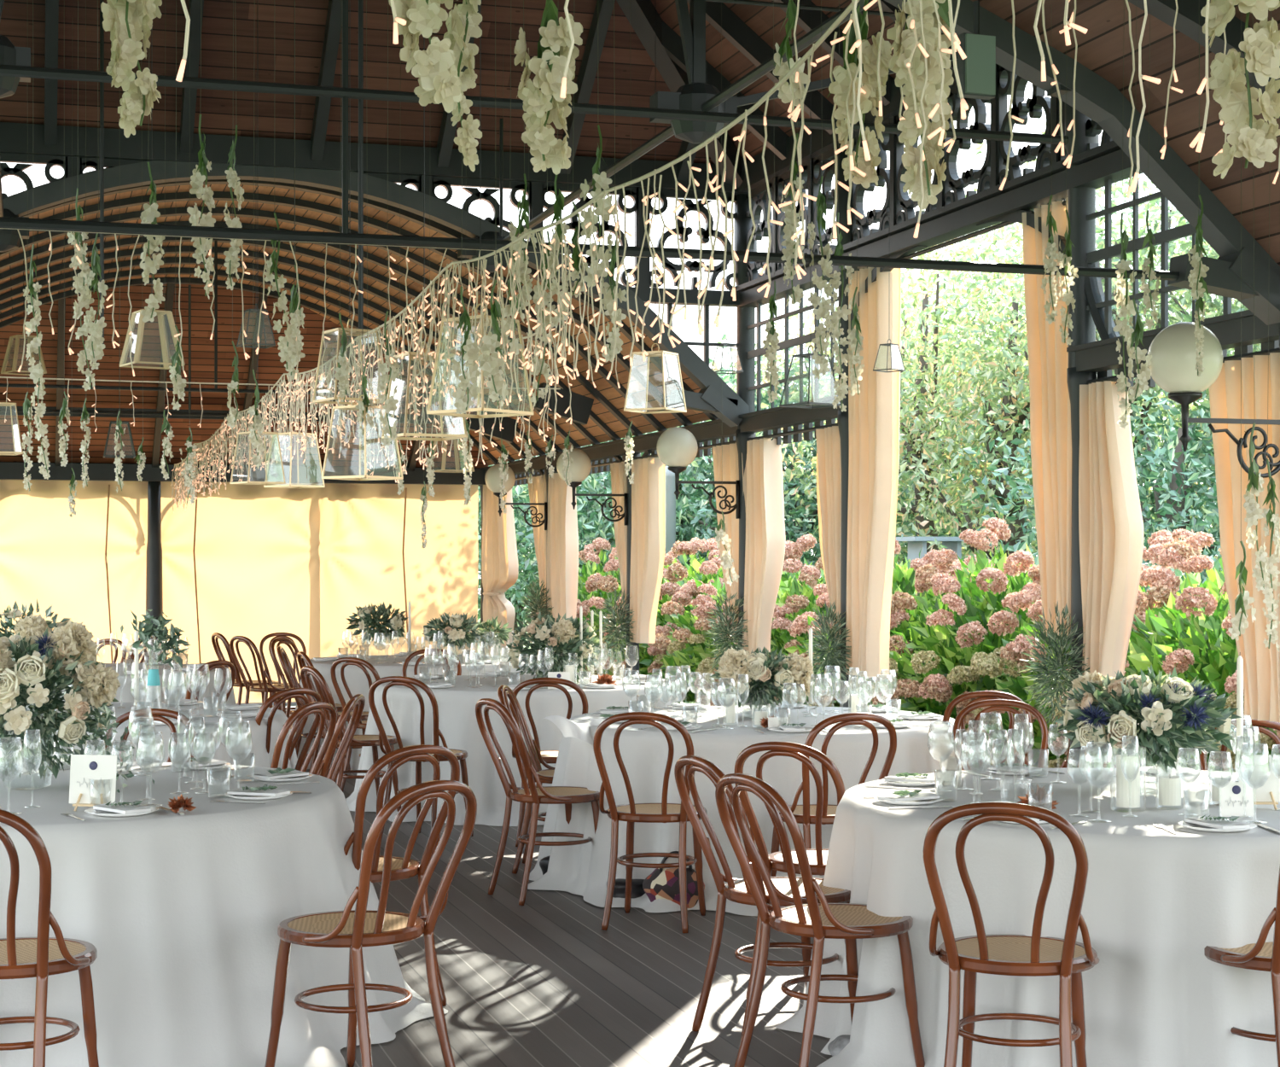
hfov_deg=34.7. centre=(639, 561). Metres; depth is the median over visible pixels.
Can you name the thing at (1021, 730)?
wine glass
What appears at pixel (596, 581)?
hydrangea bush
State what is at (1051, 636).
potted plant
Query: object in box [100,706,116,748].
wine glass
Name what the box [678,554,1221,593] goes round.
undergrowth
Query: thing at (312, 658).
plate
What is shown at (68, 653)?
flower arrangement
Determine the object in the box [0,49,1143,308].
beams
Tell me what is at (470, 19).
flower garland
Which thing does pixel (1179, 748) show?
bowl
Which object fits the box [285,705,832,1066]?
floor
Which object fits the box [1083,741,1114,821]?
wine glass
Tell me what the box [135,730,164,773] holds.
bowl
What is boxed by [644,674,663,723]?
wine glass
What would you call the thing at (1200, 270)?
flower garland
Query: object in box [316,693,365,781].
bentwood chair
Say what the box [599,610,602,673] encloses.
taper candle
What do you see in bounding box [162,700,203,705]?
plate
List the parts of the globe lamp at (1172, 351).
globe, bracket arm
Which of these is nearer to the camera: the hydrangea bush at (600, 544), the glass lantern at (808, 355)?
the glass lantern at (808, 355)
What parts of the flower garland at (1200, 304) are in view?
stem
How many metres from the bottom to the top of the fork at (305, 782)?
0.003 m
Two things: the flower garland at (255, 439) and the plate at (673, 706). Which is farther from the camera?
the plate at (673, 706)
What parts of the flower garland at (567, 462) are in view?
stem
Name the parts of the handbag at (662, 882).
handle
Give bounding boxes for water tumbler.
[52,743,74,770]
[88,778,111,808]
[122,658,134,673]
[144,651,154,665]
[163,687,179,706]
[170,744,191,772]
[177,653,188,667]
[203,696,218,717]
[206,765,230,797]
[211,691,226,710]
[232,753,255,782]
[359,645,368,657]
[418,667,430,682]
[442,663,453,679]
[444,669,456,686]
[499,662,511,676]
[508,671,520,685]
[579,670,591,686]
[612,663,624,679]
[620,667,632,683]
[628,700,644,712]
[636,694,651,712]
[681,705,698,725]
[696,691,710,709]
[773,707,790,723]
[779,702,793,709]
[853,693,868,712]
[855,704,872,726]
[885,698,901,719]
[934,768,958,802]
[940,756,962,786]
[1027,748,1048,777]
[1027,783,1053,810]
[1156,761,1176,776]
[1183,788,1210,820]
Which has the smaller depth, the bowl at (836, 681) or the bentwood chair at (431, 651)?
the bowl at (836, 681)
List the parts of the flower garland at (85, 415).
stem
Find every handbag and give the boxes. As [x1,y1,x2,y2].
[539,855,550,874]
[606,878,645,898]
[642,850,704,907]
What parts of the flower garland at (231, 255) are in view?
stem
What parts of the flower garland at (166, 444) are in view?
stem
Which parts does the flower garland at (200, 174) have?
stem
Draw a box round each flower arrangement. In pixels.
[0,598,88,687]
[0,619,154,792]
[120,609,191,704]
[345,600,408,659]
[421,611,487,662]
[471,616,511,659]
[506,610,604,683]
[709,646,814,718]
[1054,664,1242,794]
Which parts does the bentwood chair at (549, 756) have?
leg, cane seat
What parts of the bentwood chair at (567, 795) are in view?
leg, leg, cane seat, leg, leg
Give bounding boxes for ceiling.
[0,0,901,163]
[0,167,710,465]
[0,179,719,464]
[0,284,488,468]
[970,0,1279,266]
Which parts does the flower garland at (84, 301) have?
stem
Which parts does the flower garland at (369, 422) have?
stem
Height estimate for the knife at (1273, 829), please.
0.005 m
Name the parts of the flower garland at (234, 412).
stem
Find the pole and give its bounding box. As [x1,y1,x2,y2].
[665,465,675,553]
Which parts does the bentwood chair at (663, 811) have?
leg, leg, cane seat, leg, leg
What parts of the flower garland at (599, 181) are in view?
stem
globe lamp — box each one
[484,463,546,529]
[556,448,627,525]
[656,426,739,518]
[1147,321,1279,477]
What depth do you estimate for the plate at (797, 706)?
10.41 m
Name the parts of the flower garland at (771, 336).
stem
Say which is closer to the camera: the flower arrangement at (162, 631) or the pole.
the flower arrangement at (162, 631)
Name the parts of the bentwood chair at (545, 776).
leg, leg, cane seat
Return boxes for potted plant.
[1018,599,1089,731]
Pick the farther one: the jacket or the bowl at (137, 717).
the bowl at (137, 717)
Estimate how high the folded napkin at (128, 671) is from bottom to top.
0.013 m
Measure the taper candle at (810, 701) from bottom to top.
0.439 m
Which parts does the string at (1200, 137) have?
bulb, bulb, bulb, bulb, bulb, bulb, bulb, bulb, bulb, bulb, bulb, bulb, bulb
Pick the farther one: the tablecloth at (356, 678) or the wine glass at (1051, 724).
the tablecloth at (356, 678)
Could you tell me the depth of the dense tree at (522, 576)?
26.41 m
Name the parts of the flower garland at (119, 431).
stem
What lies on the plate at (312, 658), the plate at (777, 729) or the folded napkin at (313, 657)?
the folded napkin at (313, 657)
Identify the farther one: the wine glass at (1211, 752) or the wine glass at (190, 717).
the wine glass at (190, 717)
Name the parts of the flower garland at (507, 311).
stem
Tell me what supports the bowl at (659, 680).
on the wine glass at (659, 680)
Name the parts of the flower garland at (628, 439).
stem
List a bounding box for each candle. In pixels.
[133,630,139,707]
[407,601,413,659]
[563,660,576,683]
[575,605,587,684]
[586,610,595,681]
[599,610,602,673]
[722,693,738,725]
[751,704,770,727]
[802,628,818,715]
[848,687,863,712]
[1110,747,1146,812]
[1155,764,1184,809]
[1208,768,1235,805]
[1234,651,1243,776]
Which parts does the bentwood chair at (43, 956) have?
leg, cane seat, leg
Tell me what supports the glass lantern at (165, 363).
hanging from the ceiling
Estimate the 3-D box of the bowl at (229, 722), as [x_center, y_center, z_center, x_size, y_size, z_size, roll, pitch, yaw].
[-1.310,0.587,6.684,0.088,0.130,0.088,0,0,-17]
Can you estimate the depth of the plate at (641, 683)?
12.47 m
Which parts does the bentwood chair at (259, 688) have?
leg, leg, cane seat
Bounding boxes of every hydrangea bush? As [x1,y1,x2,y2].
[527,537,680,657]
[564,536,715,674]
[597,538,724,675]
[646,552,822,703]
[693,533,917,705]
[768,537,994,707]
[861,517,1041,769]
[965,528,1229,769]
[1045,530,1238,772]
[1209,669,1279,771]
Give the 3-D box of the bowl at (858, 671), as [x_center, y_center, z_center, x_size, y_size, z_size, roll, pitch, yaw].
[1.037,0.580,9.562,0.056,0.135,0.056,0,0,-17]
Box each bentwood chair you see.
[0,808,98,1066]
[95,638,126,663]
[100,708,196,762]
[125,641,176,663]
[128,635,154,663]
[185,659,236,703]
[211,632,278,707]
[229,635,294,714]
[255,687,322,770]
[259,632,306,712]
[264,779,477,1066]
[270,637,301,718]
[270,701,337,774]
[276,645,354,770]
[296,651,368,773]
[300,665,401,811]
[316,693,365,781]
[330,657,380,791]
[343,744,459,1006]
[368,675,473,838]
[401,648,461,676]
[475,698,599,905]
[497,684,555,873]
[509,677,588,846]
[593,711,707,932]
[674,755,850,1042]
[715,773,925,1066]
[734,741,845,998]
[768,712,896,913]
[922,801,1099,1066]
[942,690,1032,770]
[952,698,1048,770]
[1059,739,1127,767]
[1198,718,1279,771]
[1204,866,1279,1066]
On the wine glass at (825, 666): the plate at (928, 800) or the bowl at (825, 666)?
the bowl at (825, 666)
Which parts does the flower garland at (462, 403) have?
stem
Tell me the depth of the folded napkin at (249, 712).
9.82 m
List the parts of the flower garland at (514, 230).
stem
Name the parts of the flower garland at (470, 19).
stem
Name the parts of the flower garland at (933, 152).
stem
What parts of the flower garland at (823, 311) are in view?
stem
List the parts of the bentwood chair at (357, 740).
leg, cane seat, leg, leg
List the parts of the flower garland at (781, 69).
stem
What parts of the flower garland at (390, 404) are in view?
stem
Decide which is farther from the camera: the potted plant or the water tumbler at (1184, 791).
the potted plant
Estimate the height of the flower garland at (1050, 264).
1.077 m
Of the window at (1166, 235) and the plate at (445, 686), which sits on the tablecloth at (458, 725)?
the plate at (445, 686)
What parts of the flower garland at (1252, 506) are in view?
stem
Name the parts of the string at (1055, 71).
bulb, bulb, bulb, bulb, bulb, bulb, bulb, bulb, bulb, bulb, bulb, bulb, bulb, bulb, bulb, bulb, bulb, bulb, bulb, bulb, bulb, bulb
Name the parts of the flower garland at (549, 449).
stem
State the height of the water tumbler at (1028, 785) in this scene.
0.095 m
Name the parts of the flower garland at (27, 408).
stem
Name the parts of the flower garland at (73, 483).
stem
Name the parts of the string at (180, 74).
bulb, bulb, bulb, bulb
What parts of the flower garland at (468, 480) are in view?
stem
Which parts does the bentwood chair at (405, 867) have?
cane seat, leg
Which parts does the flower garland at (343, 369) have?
stem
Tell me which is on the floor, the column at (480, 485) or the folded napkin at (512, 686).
the column at (480, 485)
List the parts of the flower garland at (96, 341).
stem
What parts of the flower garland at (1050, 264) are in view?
stem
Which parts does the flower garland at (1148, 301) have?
stem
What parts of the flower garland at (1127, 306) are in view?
stem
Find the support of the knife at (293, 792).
on the tablecloth at (182, 915)
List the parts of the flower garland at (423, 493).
stem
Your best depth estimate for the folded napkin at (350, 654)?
15.96 m
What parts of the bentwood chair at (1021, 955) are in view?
leg, leg, cane seat, leg, leg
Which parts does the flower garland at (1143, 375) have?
stem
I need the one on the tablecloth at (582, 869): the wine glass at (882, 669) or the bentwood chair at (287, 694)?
the wine glass at (882, 669)
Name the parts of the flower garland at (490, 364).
stem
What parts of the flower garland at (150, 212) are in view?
stem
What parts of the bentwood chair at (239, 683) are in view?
leg, cane seat, leg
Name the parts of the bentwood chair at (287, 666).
leg, leg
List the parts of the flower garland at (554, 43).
stem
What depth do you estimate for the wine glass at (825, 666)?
10.25 m
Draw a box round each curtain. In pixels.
[481,484,518,655]
[527,474,546,605]
[546,472,578,622]
[610,460,627,605]
[629,456,665,643]
[712,441,738,622]
[741,434,785,653]
[815,423,841,648]
[845,267,901,676]
[1021,197,1071,639]
[1078,374,1143,678]
[1208,347,1279,722]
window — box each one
[480,169,1279,485]
[747,277,838,413]
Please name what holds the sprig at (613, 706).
on the folded napkin at (616, 709)
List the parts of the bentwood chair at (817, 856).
leg, cane seat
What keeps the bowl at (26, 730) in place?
on the wine glass at (26, 730)
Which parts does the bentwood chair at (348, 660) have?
leg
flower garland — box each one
[21,391,33,491]
[23,0,50,479]
[58,269,69,466]
[67,0,94,390]
[67,182,77,517]
[79,12,91,488]
[84,13,108,369]
[100,0,162,137]
[113,410,125,492]
[134,173,145,481]
[139,53,165,322]
[159,86,174,479]
[168,13,186,410]
[179,427,197,504]
[186,9,215,299]
[223,51,244,290]
[226,0,240,428]
[247,99,264,468]
[264,212,297,372]
[286,0,305,379]
[333,58,351,403]
[355,0,373,463]
[377,0,400,446]
[388,0,465,112]
[395,232,406,494]
[419,481,428,548]
[424,247,435,496]
[443,0,482,171]
[451,67,482,413]
[461,66,473,505]
[478,0,508,407]
[498,110,509,513]
[501,5,524,354]
[507,0,536,309]
[514,0,582,174]
[523,167,534,483]
[530,168,555,406]
[545,122,556,478]
[546,128,572,327]
[562,168,573,486]
[563,16,585,297]
[580,0,617,287]
[601,0,627,362]
[623,162,634,483]
[714,2,738,586]
[762,0,779,402]
[772,0,810,106]
[780,0,806,306]
[807,0,832,378]
[826,0,892,188]
[828,0,854,411]
[844,286,864,396]
[886,0,954,209]
[1041,194,1061,324]
[1056,127,1078,344]
[1113,0,1137,429]
[1126,26,1151,402]
[1139,21,1160,329]
[1186,34,1209,300]
[1193,185,1209,376]
[1200,0,1279,179]
[1227,157,1256,639]
[1243,14,1269,591]
[1261,11,1279,651]
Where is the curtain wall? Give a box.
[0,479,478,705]
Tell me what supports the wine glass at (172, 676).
on the tablecloth at (263, 759)
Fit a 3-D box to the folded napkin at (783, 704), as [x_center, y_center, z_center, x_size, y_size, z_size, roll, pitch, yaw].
[0.753,0.729,10.480,0.088,0.013,0.176,0,0,9]
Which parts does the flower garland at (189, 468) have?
stem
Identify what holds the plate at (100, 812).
on the tablecloth at (182, 915)
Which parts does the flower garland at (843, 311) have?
stem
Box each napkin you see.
[46,758,69,764]
[93,802,151,813]
[126,669,148,672]
[146,719,179,722]
[148,660,164,663]
[168,698,197,703]
[174,758,226,767]
[180,666,198,669]
[186,662,206,665]
[219,710,256,715]
[223,703,261,708]
[226,787,290,796]
[254,769,308,778]
[313,657,338,658]
[337,653,361,656]
[402,660,422,663]
[414,674,444,676]
[426,682,451,686]
[464,651,478,654]
[469,659,494,662]
[484,671,508,674]
[507,684,517,688]
[543,715,610,744]
[587,682,616,686]
[589,716,608,720]
[599,708,636,711]
[622,674,649,677]
[633,679,661,681]
[663,722,692,727]
[671,702,704,707]
[777,701,797,706]
[779,724,804,730]
[861,705,896,709]
[870,721,911,725]
[877,791,939,801]
[884,775,941,782]
[900,712,941,717]
[985,764,1041,772]
[1025,815,1039,820]
[1146,765,1180,772]
[1185,816,1250,828]
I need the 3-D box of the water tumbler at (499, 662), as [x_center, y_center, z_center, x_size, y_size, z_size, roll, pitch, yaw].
[-0.876,0.700,13.305,0.074,0.095,0.074,0,0,-17]
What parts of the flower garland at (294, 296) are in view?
stem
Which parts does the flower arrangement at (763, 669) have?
peach flower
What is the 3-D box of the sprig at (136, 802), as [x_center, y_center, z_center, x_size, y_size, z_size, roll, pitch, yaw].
[-1.530,0.716,6.059,0.106,0.016,0.085,0,0,0]
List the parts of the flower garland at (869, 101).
stem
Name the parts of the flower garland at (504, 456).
stem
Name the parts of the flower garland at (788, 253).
stem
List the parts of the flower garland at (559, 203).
stem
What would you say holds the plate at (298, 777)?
on the tablecloth at (182, 915)
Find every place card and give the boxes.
[69,754,116,810]
[547,671,570,688]
[768,716,788,729]
[1218,781,1254,816]
[1237,754,1279,808]
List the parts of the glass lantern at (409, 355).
cord, frame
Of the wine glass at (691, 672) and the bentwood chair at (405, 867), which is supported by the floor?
the bentwood chair at (405, 867)
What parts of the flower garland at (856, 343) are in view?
stem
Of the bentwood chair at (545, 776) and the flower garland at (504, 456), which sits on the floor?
the bentwood chair at (545, 776)
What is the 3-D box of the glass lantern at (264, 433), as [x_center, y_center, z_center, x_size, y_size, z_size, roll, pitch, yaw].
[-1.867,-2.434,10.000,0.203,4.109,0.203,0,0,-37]
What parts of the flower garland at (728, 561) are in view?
stem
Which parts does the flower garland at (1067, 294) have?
stem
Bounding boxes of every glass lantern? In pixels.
[0,331,46,375]
[0,401,23,455]
[103,415,136,458]
[119,308,185,369]
[229,430,285,484]
[236,302,275,348]
[263,424,325,488]
[312,318,385,404]
[321,394,403,480]
[381,36,467,441]
[426,302,534,418]
[426,426,474,472]
[623,343,686,413]
[711,338,743,373]
[779,344,841,408]
[872,338,905,372]
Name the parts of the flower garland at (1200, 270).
stem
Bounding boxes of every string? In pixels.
[0,376,560,436]
[170,0,960,512]
[175,0,574,98]
[360,311,579,482]
[787,0,1279,197]
[853,0,1210,191]
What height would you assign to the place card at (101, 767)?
0.166 m
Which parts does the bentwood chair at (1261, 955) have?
cane seat, leg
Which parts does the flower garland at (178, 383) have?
stem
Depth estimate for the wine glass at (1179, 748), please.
6.05 m
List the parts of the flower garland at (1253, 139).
stem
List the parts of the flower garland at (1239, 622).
stem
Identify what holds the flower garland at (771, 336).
hanging from the ceiling
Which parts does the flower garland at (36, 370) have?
stem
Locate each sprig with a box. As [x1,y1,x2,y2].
[104,800,142,806]
[186,756,209,762]
[241,784,277,790]
[267,767,296,773]
[599,713,615,717]
[605,705,628,709]
[676,701,696,703]
[677,720,690,724]
[782,722,806,726]
[868,703,884,707]
[889,718,902,721]
[891,789,921,796]
[895,772,928,777]
[910,710,931,714]
[997,762,1027,767]
[1199,814,1239,821]
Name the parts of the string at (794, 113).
bulb, bulb, bulb, bulb, bulb, bulb, bulb, bulb, bulb, bulb, bulb, bulb, bulb, bulb, bulb, bulb, bulb, bulb, bulb, bulb, bulb, bulb, bulb, bulb, bulb, bulb, bulb, bulb, bulb, bulb, bulb, bulb, bulb, bulb, bulb, bulb, bulb, bulb, bulb, bulb, bulb, bulb, bulb, bulb, bulb, bulb, bulb, bulb, bulb, bulb, bulb, bulb, bulb, bulb, bulb, bulb, bulb, bulb, bulb, bulb, bulb, bulb, bulb, bulb, bulb, bulb, bulb, bulb, bulb, bulb, bulb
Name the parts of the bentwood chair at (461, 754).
leg, leg, leg, cane seat, leg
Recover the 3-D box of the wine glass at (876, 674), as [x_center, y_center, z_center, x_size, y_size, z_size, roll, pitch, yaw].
[1.127,0.634,9.456,0.088,0.225,0.088,0,0,-17]
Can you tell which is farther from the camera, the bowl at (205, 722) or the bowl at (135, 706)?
the bowl at (135, 706)
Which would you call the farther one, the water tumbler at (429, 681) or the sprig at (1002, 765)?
the water tumbler at (429, 681)
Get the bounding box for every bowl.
[0,736,23,781]
[0,742,5,770]
[23,729,41,773]
[110,739,133,774]
[128,705,153,742]
[131,718,151,749]
[134,716,155,744]
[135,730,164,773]
[138,724,156,765]
[168,732,190,765]
[176,709,192,748]
[182,723,204,755]
[188,716,205,758]
[192,731,215,764]
[199,721,221,753]
[218,710,244,747]
[225,720,252,761]
[644,674,663,701]
[646,674,661,695]
[657,680,672,702]
[664,665,681,691]
[668,674,683,696]
[680,665,691,690]
[688,671,703,692]
[700,672,715,694]
[709,681,726,704]
[710,683,727,706]
[716,677,736,706]
[736,674,749,701]
[809,673,821,701]
[813,677,833,707]
[814,674,830,694]
[823,665,841,692]
[826,672,840,693]
[834,680,849,703]
[855,670,867,698]
[863,676,878,698]
[878,669,896,696]
[927,721,954,762]
[954,728,975,761]
[960,732,989,775]
[966,720,984,760]
[967,739,990,774]
[977,712,1003,750]
[987,729,1009,762]
[991,738,1014,773]
[1012,713,1029,752]
[1012,721,1034,753]
[1047,723,1069,755]
[1066,748,1091,785]
[1078,745,1103,781]
[1083,741,1114,787]
[1120,735,1140,779]
[1175,747,1200,784]
[1207,750,1233,787]
[1231,714,1253,752]
[1234,735,1254,781]
[1239,742,1270,788]
[1269,744,1279,779]
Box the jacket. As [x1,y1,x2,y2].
[827,1034,850,1055]
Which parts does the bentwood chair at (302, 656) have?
leg, cane seat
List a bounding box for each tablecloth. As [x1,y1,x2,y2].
[0,702,297,768]
[0,762,448,1066]
[19,663,236,703]
[291,654,550,769]
[345,674,683,826]
[527,705,967,915]
[774,767,1279,1066]
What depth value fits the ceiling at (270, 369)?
18.86 m
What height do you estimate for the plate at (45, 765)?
0.014 m
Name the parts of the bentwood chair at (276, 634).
leg, leg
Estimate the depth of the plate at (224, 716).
9.77 m
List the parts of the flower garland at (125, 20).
stem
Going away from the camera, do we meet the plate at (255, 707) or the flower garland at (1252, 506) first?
the flower garland at (1252, 506)
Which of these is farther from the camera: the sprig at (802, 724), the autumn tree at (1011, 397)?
the autumn tree at (1011, 397)
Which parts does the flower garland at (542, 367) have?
stem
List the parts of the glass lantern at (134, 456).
glass pane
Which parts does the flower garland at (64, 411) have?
stem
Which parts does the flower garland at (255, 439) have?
stem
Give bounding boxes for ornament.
[167,793,196,813]
[591,673,616,685]
[759,714,776,727]
[1016,785,1058,809]
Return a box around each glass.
[0,736,23,814]
[0,742,5,807]
[0,744,4,773]
[23,729,41,807]
[83,739,106,754]
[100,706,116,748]
[110,739,133,804]
[128,705,153,769]
[130,662,148,705]
[131,718,151,775]
[134,716,155,772]
[135,730,164,805]
[138,724,156,800]
[162,669,174,718]
[168,672,186,699]
[168,732,190,793]
[170,675,186,706]
[176,709,192,778]
[182,723,204,782]
[188,716,205,789]
[191,674,206,715]
[192,663,209,708]
[192,731,215,793]
[199,721,221,779]
[214,668,232,709]
[218,710,244,776]
[225,720,252,790]
[622,669,640,697]
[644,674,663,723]
[646,674,661,709]
[651,669,663,697]
[657,680,672,722]
[664,665,681,711]
[666,678,680,703]
[668,674,683,715]
[674,672,686,701]
[680,665,691,713]
[688,671,703,711]
[700,672,715,712]
[709,681,726,725]
[710,683,727,727]
[716,677,736,728]
[736,674,749,726]
[781,682,797,710]
[790,683,805,707]
[809,673,821,725]
[813,677,833,728]
[814,674,830,714]
[823,665,841,710]
[826,672,840,712]
[834,680,849,723]
[849,676,864,697]
[855,670,867,711]
[857,680,872,703]
[863,676,878,709]
[874,674,893,702]
[878,669,896,716]
[927,721,954,791]
[954,728,975,789]
[960,732,989,796]
[966,720,984,793]
[967,739,990,802]
[977,712,1003,779]
[987,729,1009,790]
[991,738,1014,802]
[1000,781,1030,801]
[1006,728,1024,779]
[1012,713,1029,784]
[1012,721,1034,780]
[1047,723,1069,782]
[1066,748,1091,816]
[1078,745,1103,812]
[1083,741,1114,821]
[1120,735,1140,816]
[1175,747,1200,814]
[1207,750,1233,820]
[1231,714,1253,781]
[1232,727,1254,756]
[1234,735,1254,816]
[1239,742,1270,822]
[1243,725,1260,754]
[1269,744,1279,809]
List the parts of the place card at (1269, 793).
easel leg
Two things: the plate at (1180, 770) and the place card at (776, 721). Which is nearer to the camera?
the plate at (1180, 770)
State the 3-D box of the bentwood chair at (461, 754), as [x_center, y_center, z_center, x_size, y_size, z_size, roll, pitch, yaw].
[-1.170,1.053,11.038,0.440,0.899,0.559,0,0,24]
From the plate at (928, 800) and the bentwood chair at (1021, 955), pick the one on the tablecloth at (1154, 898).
the plate at (928, 800)
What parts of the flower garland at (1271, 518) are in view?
stem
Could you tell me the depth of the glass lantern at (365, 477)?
7.87 m
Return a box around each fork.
[60,813,85,820]
[209,800,265,803]
[214,766,250,772]
[264,781,319,785]
[853,727,887,730]
[883,711,910,714]
[904,720,944,721]
[1043,769,1064,773]
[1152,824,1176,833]
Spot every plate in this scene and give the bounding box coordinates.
[30,761,70,767]
[84,804,159,816]
[123,671,148,674]
[140,719,180,725]
[142,662,172,664]
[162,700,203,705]
[169,762,230,769]
[179,668,205,670]
[215,712,257,717]
[222,706,260,709]
[223,791,292,799]
[249,773,312,781]
[312,657,339,660]
[336,655,361,657]
[394,652,410,655]
[397,662,427,664]
[413,675,446,679]
[428,684,453,688]
[459,652,483,655]
[467,661,496,663]
[481,672,512,675]
[497,686,531,690]
[582,685,619,688]
[587,718,628,722]
[595,709,639,715]
[619,675,651,679]
[629,680,664,684]
[654,724,702,730]
[667,704,708,709]
[768,703,808,708]
[768,726,813,733]
[861,708,898,712]
[873,723,913,728]
[873,794,942,804]
[880,778,944,785]
[897,715,942,720]
[983,768,1044,774]
[1000,819,1047,824]
[1140,766,1195,774]
[1177,820,1256,831]
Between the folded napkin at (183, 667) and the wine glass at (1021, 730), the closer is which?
the wine glass at (1021, 730)
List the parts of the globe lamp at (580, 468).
globe, bracket arm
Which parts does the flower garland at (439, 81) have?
stem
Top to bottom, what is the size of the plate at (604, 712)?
0.014 m
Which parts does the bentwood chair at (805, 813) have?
leg, leg, cane seat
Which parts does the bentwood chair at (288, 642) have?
leg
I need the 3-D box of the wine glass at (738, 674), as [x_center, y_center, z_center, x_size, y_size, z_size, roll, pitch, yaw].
[0.467,0.629,9.300,0.056,0.235,0.056,0,0,-17]
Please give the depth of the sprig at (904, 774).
6.88 m
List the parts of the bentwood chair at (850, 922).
leg, leg, cane seat, leg, leg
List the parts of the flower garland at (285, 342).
stem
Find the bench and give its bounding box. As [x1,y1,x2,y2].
[895,535,963,562]
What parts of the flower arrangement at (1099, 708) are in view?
peach flower, peach flower, peach flower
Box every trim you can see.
[0,152,743,366]
[0,283,486,484]
[2,160,749,427]
[44,0,954,194]
[745,64,1112,281]
[884,0,1279,325]
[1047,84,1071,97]
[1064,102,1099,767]
[1127,0,1279,118]
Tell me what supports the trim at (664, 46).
attached to the beams at (1099, 164)
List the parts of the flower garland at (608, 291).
stem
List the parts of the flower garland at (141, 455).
stem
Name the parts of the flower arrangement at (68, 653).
peach flower, peach flower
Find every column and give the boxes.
[142,481,162,662]
[479,484,484,654]
[544,465,557,657]
[624,450,640,674]
[733,192,756,705]
[835,139,858,707]
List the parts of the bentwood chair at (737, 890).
leg, leg, cane seat, leg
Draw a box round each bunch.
[520,578,553,640]
[597,587,635,665]
[705,592,750,669]
[802,599,852,697]
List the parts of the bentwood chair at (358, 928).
leg, cane seat, leg, leg, leg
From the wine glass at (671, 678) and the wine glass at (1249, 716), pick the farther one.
the wine glass at (671, 678)
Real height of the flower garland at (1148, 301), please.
1.061 m
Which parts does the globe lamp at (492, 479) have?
globe, bracket arm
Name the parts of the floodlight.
glass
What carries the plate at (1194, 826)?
on the tablecloth at (1154, 898)
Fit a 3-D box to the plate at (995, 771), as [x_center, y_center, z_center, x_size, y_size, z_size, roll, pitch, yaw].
[1.318,0.740,7.228,0.216,0.014,0.216,0,0,-17]
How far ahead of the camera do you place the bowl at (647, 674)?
9.44 m
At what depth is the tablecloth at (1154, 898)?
5.65 m
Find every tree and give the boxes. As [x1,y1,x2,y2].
[477,432,713,622]
[477,465,539,652]
[512,337,819,584]
[598,334,998,568]
[691,184,1036,564]
[711,280,989,551]
[761,177,1211,559]
[806,356,1038,564]
[900,122,1260,577]
[901,230,1195,517]
[901,325,1221,592]
[966,180,1260,559]
[1095,198,1261,517]
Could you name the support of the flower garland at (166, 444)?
hanging from the ceiling at (626, 75)
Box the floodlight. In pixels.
[957,0,995,99]
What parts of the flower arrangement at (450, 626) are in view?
peach flower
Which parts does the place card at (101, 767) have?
easel leg, easel leg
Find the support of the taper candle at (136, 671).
on the tablecloth at (263, 759)
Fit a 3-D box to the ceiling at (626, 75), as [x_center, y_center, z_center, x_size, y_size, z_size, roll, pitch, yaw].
[-1.478,-3.740,9.553,6.340,2.420,6.050,0,0,-17]
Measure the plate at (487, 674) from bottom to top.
0.014 m
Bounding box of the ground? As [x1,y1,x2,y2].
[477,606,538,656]
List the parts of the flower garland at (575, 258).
stem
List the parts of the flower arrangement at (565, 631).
peach flower, peach flower, peach flower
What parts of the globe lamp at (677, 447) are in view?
globe, bracket arm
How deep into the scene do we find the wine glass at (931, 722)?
6.67 m
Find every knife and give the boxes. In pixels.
[157,806,184,814]
[290,791,311,793]
[691,728,717,732]
[864,785,923,789]
[888,805,953,808]
[961,770,992,777]
[1050,820,1087,829]
[1255,823,1279,833]
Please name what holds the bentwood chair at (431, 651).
on the floor

